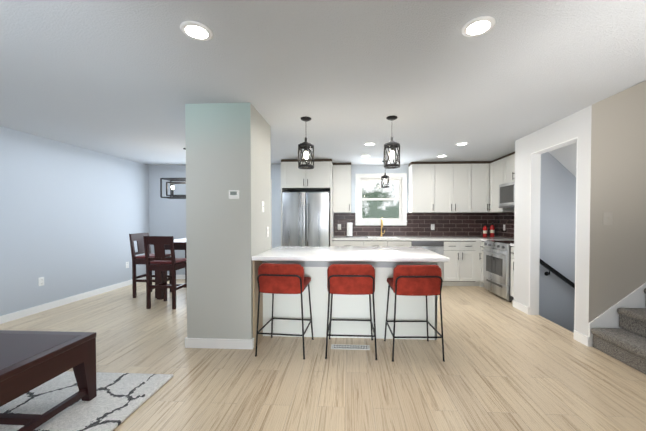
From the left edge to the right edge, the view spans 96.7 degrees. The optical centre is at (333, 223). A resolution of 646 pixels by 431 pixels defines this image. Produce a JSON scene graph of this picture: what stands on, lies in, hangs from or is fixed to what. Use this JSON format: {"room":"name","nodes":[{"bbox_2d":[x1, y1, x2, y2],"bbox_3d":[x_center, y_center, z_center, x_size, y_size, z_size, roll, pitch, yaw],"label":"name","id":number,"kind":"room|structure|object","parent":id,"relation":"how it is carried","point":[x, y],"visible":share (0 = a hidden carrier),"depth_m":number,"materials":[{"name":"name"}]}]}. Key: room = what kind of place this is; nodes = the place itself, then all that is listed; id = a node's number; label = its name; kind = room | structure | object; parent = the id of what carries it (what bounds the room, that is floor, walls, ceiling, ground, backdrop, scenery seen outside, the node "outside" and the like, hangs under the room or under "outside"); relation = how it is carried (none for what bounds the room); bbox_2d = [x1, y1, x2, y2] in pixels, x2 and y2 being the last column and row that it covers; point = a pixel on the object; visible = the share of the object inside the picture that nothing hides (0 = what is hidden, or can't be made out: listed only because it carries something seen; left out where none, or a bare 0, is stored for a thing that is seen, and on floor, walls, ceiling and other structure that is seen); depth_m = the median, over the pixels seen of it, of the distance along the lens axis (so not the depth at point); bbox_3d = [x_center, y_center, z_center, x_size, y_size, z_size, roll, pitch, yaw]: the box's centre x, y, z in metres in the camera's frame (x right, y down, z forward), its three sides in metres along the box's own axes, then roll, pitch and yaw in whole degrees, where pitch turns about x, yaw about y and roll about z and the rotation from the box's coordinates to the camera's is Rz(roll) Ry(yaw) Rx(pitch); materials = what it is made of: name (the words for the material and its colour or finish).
{"room":"kitchen and dining room","nodes":[
{"label":"kitchen and dining room","id":0,"kind":"room"},
{"bbox_2d":[0,126,148,315],"bbox_3d":[-4.225,0.035,2.553,0.120,2.440,7.920,0,1,3],"label":"wall","id":1,"kind":"structure","parent":0,"point":[72,217],"depth_m":4.31,"materials":[{"name":"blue paint"}]},
{"bbox_2d":[38,277,43,285],"bbox_3d":[-4.084,0.812,4.011,0.009,0.120,0.075,0,1,3],"label":"outlet","id":2,"kind":"object","parent":1,"relation":"attached to","point":[40,281],"visible":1,"depth_m":4.01,"materials":[{"name":"white plastic"}]},
{"bbox_2d":[0,276,145,323],"bbox_3d":[-4.165,1.210,2.409,0.016,0.095,7.600,0,1,3],"label":"baseboard","id":3,"kind":"structure","parent":1,"relation":"attached to","point":[33,310],"depth_m":4.25,"materials":[{"name":"white wood"}]},
{"bbox_2d":[149,164,280,274],"bbox_3d":[-2.490,-0.025,6.207,2.960,2.440,0.200,0,1,3],"label":"wall","id":4,"kind":"structure","parent":0,"point":[167,217],"depth_m":6.15,"materials":[{"name":"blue paint"}]},
{"bbox_2d":[152,274,184,278],"bbox_3d":[-3.155,1.149,6.153,1.580,0.095,0.016,0,1,3],"label":"baseboard","id":5,"kind":"structure","parent":4,"relation":"attached to","point":[177,276],"depth_m":6.15,"materials":[{"name":"white wood"}]},
{"bbox_2d":[271,179,271,248],"bbox_3d":[-1.824,0.137,6.124,1.060,2.120,0.140,0,1,3],"label":"door frame","id":6,"kind":"structure","parent":4,"relation":"attached to","point":[271,213],"depth_m":6.02,"materials":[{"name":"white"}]},
{"bbox_2d":[185,103,270,338],"bbox_3d":[-1.130,0.024,3.227,0.660,2.440,0.730,0,1,3],"label":"column","id":7,"kind":"structure","parent":0,"point":[228,146],"depth_m":2.86,"materials":[{"name":"paint"}]},
{"bbox_2d":[229,190,238,198],"bbox_3d":[-0.985,-0.284,2.835,0.104,0.086,0.025,0,1,3],"label":"thermostat","id":8,"kind":"object","parent":7,"relation":"attached to","point":[233,194],"visible":1,"depth_m":2.82,"materials":[{"name":"white plastic"}]},
{"bbox_2d":[0,279,645,430],"bbox_3d":[-0.141,1.309,2.359,8.300,0.100,7.920,0,1,3],"label":"floor","id":9,"kind":"structure","parent":0,"point":[506,365],"depth_m":2.39,"materials":[{"name":"brown wood"}]},
{"bbox_2d":[0,371,172,430],"bbox_3d":[-2.592,1.264,1.351,2.450,0.022,2.150,0,1,3],"label":"shag rug","id":10,"kind":"object","parent":9,"relation":"on","point":[116,401],"visible":0.77,"depth_m":2.00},
{"bbox_2d":[0,330,96,430],"bbox_3d":[-2.316,1.014,1.740,1.200,0.464,0.705,0,1,3],"label":"coffee table","id":11,"kind":"object","parent":10,"relation":"on","point":[30,360],"visible":1,"depth_m":1.79,"materials":[{"name":"brown wood"}]},
{"bbox_2d":[129,233,171,297],"bbox_3d":[-3.091,0.692,4.888,0.479,1.050,0.420,0,1,3],"label":"dining chair","id":12,"kind":"object","parent":9,"relation":"on","point":[139,239],"visible":0.56,"depth_m":4.71,"materials":[{"name":"brown wood"}]},
{"bbox_2d":[143,236,186,308],"bbox_3d":[-2.471,0.702,4.295,0.420,1.050,0.479,0,1,3],"label":"dining chair","id":13,"kind":"object","parent":9,"relation":"on","point":[163,263],"visible":0.83,"depth_m":4.11,"materials":[{"name":"brown wood"}]},
{"bbox_2d":[157,238,186,299],"bbox_3d":[-2.374,0.753,5.012,1.000,0.925,1.000,0,1,3],"label":"dining table","id":14,"kind":"object","parent":9,"relation":"on","point":[179,244],"visible":0.31,"depth_m":4.60,"materials":[{"name":"brown wood"}]},
{"bbox_2d":[186,337,253,348],"bbox_3d":[-1.139,1.203,2.873,0.671,0.095,0.016,0,1,3],"label":"baseboard","id":15,"kind":"structure","parent":9,"relation":"on","point":[215,343],"depth_m":2.87,"materials":[{"name":"white wood"}]},
{"bbox_2d":[255,263,313,358],"bbox_3d":[-0.479,0.813,2.880,0.486,0.876,0.472,0,1,7],"label":"bar stool","id":16,"kind":"object","parent":9,"relation":"on","point":[273,279],"visible":1,"depth_m":2.67,"materials":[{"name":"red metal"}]},
{"bbox_2d":[282,191,329,245],"bbox_3d":[-0.516,0.296,5.774,0.890,1.812,0.807,0,1,3],"label":"refrigerator","id":17,"kind":"object","parent":9,"relation":"on","point":[306,218],"visible":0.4,"depth_m":5.43,"materials":[{"name":"silver metal"}]},
{"bbox_2d":[281,159,333,245],"bbox_3d":[-0.513,-0.017,5.825,0.980,2.438,0.752,0,1,3],"label":"tall cabinet","id":18,"kind":"object","parent":9,"relation":"on","point":[318,177],"visible":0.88,"depth_m":5.49,"materials":[{"name":"white paint"}]},
{"bbox_2d":[260,262,355,337],"bbox_3d":[-0.275,0.800,3.540,1.012,0.878,0.800,0,1,3],"label":"base cabinet","id":19,"kind":"object","parent":9,"relation":"on","point":[315,262],"depth_m":3.14,"materials":[{"name":"white paint"}]},
{"bbox_2d":[252,246,449,261],"bbox_3d":[0.177,0.342,3.361,1.932,0.040,1.115,0,1,3],"label":"countertop","id":20,"kind":"structure","parent":19,"relation":"on","point":[280,253],"depth_m":3.02,"materials":[{"name":"white stone"}]},
{"bbox_2d":[332,240,367,245],"bbox_3d":[0.320,0.762,5.855,0.671,0.878,0.630,0,1,3],"label":"base cabinet","id":21,"kind":"object","parent":9,"relation":"on","point":[334,242],"depth_m":5.54,"materials":[{"name":"white paint"}]},
{"bbox_2d":[331,344,369,349],"bbox_3d":[0.168,1.247,2.895,0.390,0.006,0.105,0,1,3],"label":"floor vent","id":22,"kind":"object","parent":9,"relation":"in","point":[350,347],"visible":1,"depth_m":2.88,"materials":[{"name":"white metal"}]},
{"bbox_2d":[325,264,377,359],"bbox_3d":[0.171,0.814,2.851,0.486,0.876,0.472,0,1,3],"label":"bar stool","id":23,"kind":"object","parent":9,"relation":"on","point":[351,279],"visible":1,"depth_m":2.64,"materials":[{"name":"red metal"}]},
{"bbox_2d":[368,240,411,246],"bbox_3d":[1.017,0.763,5.818,0.969,0.878,0.630,0,1,3],"label":"base cabinet","id":24,"kind":"object","parent":9,"relation":"on","point":[376,243],"depth_m":5.50,"materials":[{"name":"white paint"}]},
{"bbox_2d":[356,262,437,339],"bbox_3d":[0.619,0.801,3.493,1.022,0.878,0.800,0,1,3],"label":"base cabinet","id":25,"kind":"object","parent":9,"relation":"on","point":[408,308],"depth_m":3.09,"materials":[{"name":"white wood"}]},
{"bbox_2d":[384,265,444,361],"bbox_3d":[0.772,0.814,2.816,0.504,0.876,0.492,0,1,3],"label":"bar stool","id":26,"kind":"object","parent":9,"relation":"on","point":[416,280],"visible":1,"depth_m":2.60,"materials":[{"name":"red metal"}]},
{"bbox_2d":[411,241,443,278],"bbox_3d":[1.799,0.765,5.724,0.596,0.876,0.656,0,1,3],"label":"dishwasher","id":27,"kind":"object","parent":9,"relation":"on","point":[436,247],"visible":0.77,"depth_m":5.44,"materials":[{"name":"silver metal"}]},
{"bbox_2d":[432,240,475,285],"bbox_3d":[2.402,0.764,5.745,0.598,0.878,0.630,0,1,3],"label":"base cabinet","id":28,"kind":"object","parent":9,"relation":"on","point":[462,266],"depth_m":5.44,"materials":[{"name":"white paint"}]},
{"bbox_2d":[332,236,507,239],"bbox_3d":[1.697,0.303,5.766,3.430,0.040,0.632,0,1,3],"label":"countertop","id":29,"kind":"structure","parent":28,"relation":"on","point":[335,237],"depth_m":5.52,"materials":[{"name":"white stone"}]},
{"bbox_2d":[346,220,352,236],"bbox_3d":[0.330,0.104,5.960,0.150,0.348,0.150,0,1,3],"label":"paper towel holder","id":30,"kind":"object","parent":29,"relation":"on","point":[349,229],"visible":1,"depth_m":5.91,"materials":[{"name":"white paper"}]},
{"bbox_2d":[380,218,384,236],"bbox_3d":[1.027,0.081,5.977,0.101,0.395,0.209,0,1,3],"label":"brass faucet","id":31,"kind":"object","parent":29,"relation":"on","point":[381,227],"visible":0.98,"depth_m":6.04,"materials":[{"name":"brown metal"}]},
{"bbox_2d":[483,223,486,236],"bbox_3d":[3.055,0.141,5.792,0.077,0.280,0.088,0,1,3],"label":"bottle","id":32,"kind":"object","parent":29,"relation":"on","point":[484,231],"visible":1,"depth_m":5.77,"materials":[{"name":"red"}]},
{"bbox_2d":[490,222,494,236],"bbox_3d":[3.228,0.131,5.842,0.083,0.298,0.096,0,1,3],"label":"bottle","id":33,"kind":"object","parent":29,"relation":"on","point":[492,230],"visible":1,"depth_m":5.82,"materials":[{"name":"red"}]},
{"bbox_2d":[476,240,483,286],"bbox_3d":[3.113,0.764,5.728,0.612,0.878,0.590,0,1,3],"label":"base cabinet","id":34,"kind":"object","parent":9,"relation":"on","point":[478,242],"depth_m":5.43,"materials":[{"name":"white paint"}]},
{"bbox_2d":[480,239,513,296],"bbox_3d":[3.040,0.758,4.821,0.664,0.920,1.184,0,1,3],"label":"base cabinet","id":35,"kind":"object","parent":9,"relation":"on","point":[482,246],"visible":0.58,"depth_m":4.42,"materials":[{"name":"white paint"}]},
{"bbox_2d":[482,240,513,301],"bbox_3d":[2.986,0.763,4.790,0.747,0.912,0.760,0,1,3],"label":"range oven","id":36,"kind":"object","parent":9,"relation":"on","point":[497,265],"visible":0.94,"depth_m":4.68,"materials":[{"name":"silver metal"}]},
{"bbox_2d":[591,288,645,374],"bbox_3d":[3.221,0.747,2.313,1.338,1.025,1.100,0,1,3],"label":"stair","id":37,"kind":"structure","parent":9,"relation":"on","point":[625,343],"depth_m":2.67,"materials":[{"name":"carpet"}]},
{"bbox_2d":[0,0,645,164],"bbox_3d":[-0.141,-1.231,2.318,8.300,0.100,7.920,0,1,3],"label":"ceiling","id":38,"kind":"structure","parent":0,"point":[127,79],"depth_m":2.21,"materials":[{"name":"grey paint"}]},
{"bbox_2d":[160,148,185,198],"bbox_3d":[-2.488,-0.815,4.711,0.558,0.808,0.278,0,1,3],"label":"lantern pendant light","id":39,"kind":"object","parent":38,"relation":"hanging from","point":[172,195],"visible":0.52,"depth_m":4.65,"materials":[{"name":"black metal"}]},
{"bbox_2d":[180,21,212,40],"bbox_3d":[-0.832,-1.165,1.744,0.184,0.011,0.184,0,1,3],"label":"recessed light","id":40,"kind":"object","parent":38,"relation":"in","point":[196,30],"visible":1,"depth_m":1.73,"materials":[{"name":"white plastic"}]},
{"bbox_2d":[298,116,313,168],"bbox_3d":[-0.315,-0.914,3.273,0.185,0.563,0.187,0,1,3],"label":"pendant light","id":41,"kind":"object","parent":38,"relation":"hanging from","point":[306,146],"visible":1,"depth_m":3.24,"materials":[{"name":"black metal"}]},
{"bbox_2d":[364,142,375,145],"bbox_3d":[0.548,-1.208,4.375,0.184,0.011,0.184,0,1,3],"label":"recessed light","id":42,"kind":"object","parent":38,"relation":"in","point":[369,143],"visible":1,"depth_m":4.34,"materials":[{"name":"white plastic"}]},
{"bbox_2d":[381,160,388,187],"bbox_3d":[1.018,-0.970,5.686,0.158,0.530,0.159,0,1,3],"label":"light","id":43,"kind":"object","parent":38,"relation":"hanging from","point":[385,176],"visible":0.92,"depth_m":5.65,"materials":[{"name":"black metal"}]},
{"bbox_2d":[383,115,399,168],"bbox_3d":[0.657,-0.913,3.242,0.185,0.563,0.187,0,1,3],"label":"pendant light","id":44,"kind":"object","parent":38,"relation":"hanging from","point":[393,145],"visible":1,"depth_m":3.21,"materials":[{"name":"black metal"}]},
{"bbox_2d":[455,142,467,145],"bbox_3d":[1.950,-1.208,4.371,0.184,0.011,0.184,0,1,3],"label":"recessed light","id":45,"kind":"object","parent":38,"relation":"in","point":[462,143],"visible":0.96,"depth_m":4.33,"materials":[{"name":"white plastic"}]},
{"bbox_2d":[461,16,495,36],"bbox_3d":[0.859,-1.164,1.705,0.184,0.011,0.184,0,1,3],"label":"recessed light","id":46,"kind":"object","parent":38,"relation":"in","point":[478,26],"visible":1,"depth_m":1.69,"materials":[{"name":"white plastic"}]},
{"bbox_2d":[289,165,407,212],"bbox_3d":[1.602,-0.024,6.152,5.220,2.440,0.120,0,1,3],"label":"wall","id":47,"kind":"structure","parent":0,"point":[365,169],"depth_m":6.12,"materials":[{"name":"white paint"}]},
{"bbox_2d":[333,165,350,212],"bbox_3d":[0.176,-0.704,5.961,0.370,0.963,0.384,0,1,3],"label":"upper cabinet","id":48,"kind":"object","parent":47,"relation":"attached to","point":[341,188],"visible":1,"depth_m":5.81,"materials":[{"name":"white paint"}]},
{"bbox_2d":[355,173,406,224],"bbox_3d":[1.006,-0.509,6.145,1.100,1.100,0.150,0,1,3],"label":"kitchen window","id":49,"kind":"structure","parent":47,"relation":"in","point":[401,178],"depth_m":6.12,"materials":[{"name":"white"}]},
{"bbox_2d":[334,213,497,236],"bbox_3d":[1.719,0.047,6.083,3.440,0.540,0.008,0,1,3],"label":"tile backsplash","id":50,"kind":"structure","parent":47,"relation":"attached to","point":[458,224],"depth_m":6.06,"materials":[{"name":"brown tile"}]},
{"bbox_2d":[408,164,439,212],"bbox_3d":[1.826,-0.704,5.892,0.513,0.963,0.350,0,1,3],"label":"upper cabinet","id":51,"kind":"object","parent":47,"relation":"attached to","point":[423,179],"depth_m":5.73,"materials":[{"name":"white paint"}]},
{"bbox_2d":[440,164,475,212],"bbox_3d":[2.375,-0.703,5.863,0.834,0.963,0.350,0,1,3],"label":"upper cabinet","id":52,"kind":"object","parent":47,"relation":"attached to","point":[448,188],"depth_m":5.69,"materials":[{"name":"white paint"}]},
{"bbox_2d":[333,152,514,166],"bbox_3d":[1.671,-1.200,5.167,3.438,0.051,1.796,0,1,3],"label":"strip","id":53,"kind":"object","parent":52,"relation":"attached to","point":[470,162],"visible":0.31,"depth_m":5.72,"materials":[{"name":"brown wood"}]},
{"bbox_2d":[476,163,491,212],"bbox_3d":[2.868,-0.703,5.837,0.401,0.963,0.350,0,1,3],"label":"upper cabinet","id":54,"kind":"object","parent":47,"relation":"attached to","point":[482,170],"depth_m":5.67,"materials":[{"name":"white paint"}]},
{"bbox_2d":[498,212,513,238],"bbox_3d":[3.385,0.064,5.083,0.008,0.540,1.770,0,1,3],"label":"tile backsplash","id":55,"kind":"structure","parent":47,"relation":"attached to","point":[507,218],"depth_m":5.67,"materials":[{"name":"brown tile"}]},
{"bbox_2d":[514,139,575,332],"bbox_3d":[3.324,0.859,4.153,1.330,4.140,0.120,0,1,3],"label":"wall","id":56,"kind":"structure","parent":0,"point":[557,230],"depth_m":4.09,"materials":[{"name":"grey paint"}]},
{"bbox_2d":[540,259,574,288],"bbox_3d":[3.368,0.874,4.048,1.159,0.875,0.081,0,1,3],"label":"handrail","id":57,"kind":"object","parent":56,"relation":"attached to","point":[557,273],"visible":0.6,"depth_m":4.02,"materials":[{"name":"black metal"}]},
{"bbox_2d":[518,110,581,331],"bbox_3d":[2.688,0.019,3.566,0.120,2.440,1.090,0,1,3],"label":"wall","id":58,"kind":"structure","parent":0,"point":[569,127],"depth_m":3.82,"materials":[{"name":"white paint"}]},
{"bbox_2d":[512,300,528,314],"bbox_3d":[2.645,1.183,4.068,0.016,0.095,0.368,0,1,3],"label":"baseboard","id":59,"kind":"structure","parent":58,"relation":"attached to","point":[519,306],"depth_m":4.05,"materials":[{"name":"white wood"}]},
{"bbox_2d":[529,137,577,329],"bbox_3d":[2.683,0.155,3.469,0.122,2.171,0.792,0,1,3],"label":"trim","id":60,"kind":"structure","parent":58,"relation":"attached to","point":[535,186],"depth_m":3.85,"materials":[{"name":"white"}]},
{"bbox_2d":[549,142,576,176],"bbox_3d":[3.447,-0.656,3.515,1.020,1.089,1.086,0,1,3],"label":"ceiling soffit","id":61,"kind":"structure","parent":0,"point":[565,157],"depth_m":3.90,"materials":[{"name":"white paint"}]},
{"bbox_2d":[579,81,645,335],"bbox_3d":[3.260,0.499,2.938,1.330,4.900,0.120,0,1,3],"label":"wall","id":62,"kind":"structure","parent":0,"point":[613,180],"depth_m":2.89,"materials":[{"name":"beige paint"}]},
{"bbox_2d":[588,282,645,346],"bbox_3d":[3.256,0.615,2.872,1.328,1.271,0.015,0,1,3],"label":"baseboard","id":63,"kind":"structure","parent":62,"relation":"attached to","point":[609,317],"depth_m":2.89,"materials":[{"name":"white wood"}]},
{"bbox_3d":[3.449,-0.006,5.093,0.120,2.440,1.800,0,1,3],"label":"wall","id":64,"kind":"structure","parent":0,"visible":0},
{"bbox_2d":[489,158,513,211],"bbox_3d":[3.228,-0.695,5.383,0.350,0.963,0.490,0,1,3],"label":"upper cabinet","id":65,"kind":"object","parent":64,"relation":"attached to","point":[502,170],"depth_m":5.41,"materials":[{"name":"white paint"}]},
{"bbox_2d":[501,154,514,183],"bbox_3d":[3.195,-0.929,4.751,0.350,0.475,0.760,0,1,3],"label":"upper cabinet","id":66,"kind":"object","parent":64,"relation":"attached to","point":[509,176],"depth_m":4.97,"materials":[{"name":"white paint"}]},
{"bbox_2d":[499,181,514,207],"bbox_3d":[3.128,-0.476,4.762,0.479,0.420,0.756,0,1,3],"label":"over-the-range microwave","id":67,"kind":"object","parent":66,"relation":"attached to","point":[506,195],"visible":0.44,"depth_m":4.86,"materials":[{"name":"silver metal"}]},
{"label":"outside","id":68,"kind":"structure","parent":0,"visible":0},
{"bbox_2d":[362,181,398,217],"bbox_3d":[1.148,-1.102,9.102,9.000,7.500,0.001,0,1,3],"label":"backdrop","id":69,"kind":"structure","parent":68,"point":[375,211],"depth_m":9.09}
]}

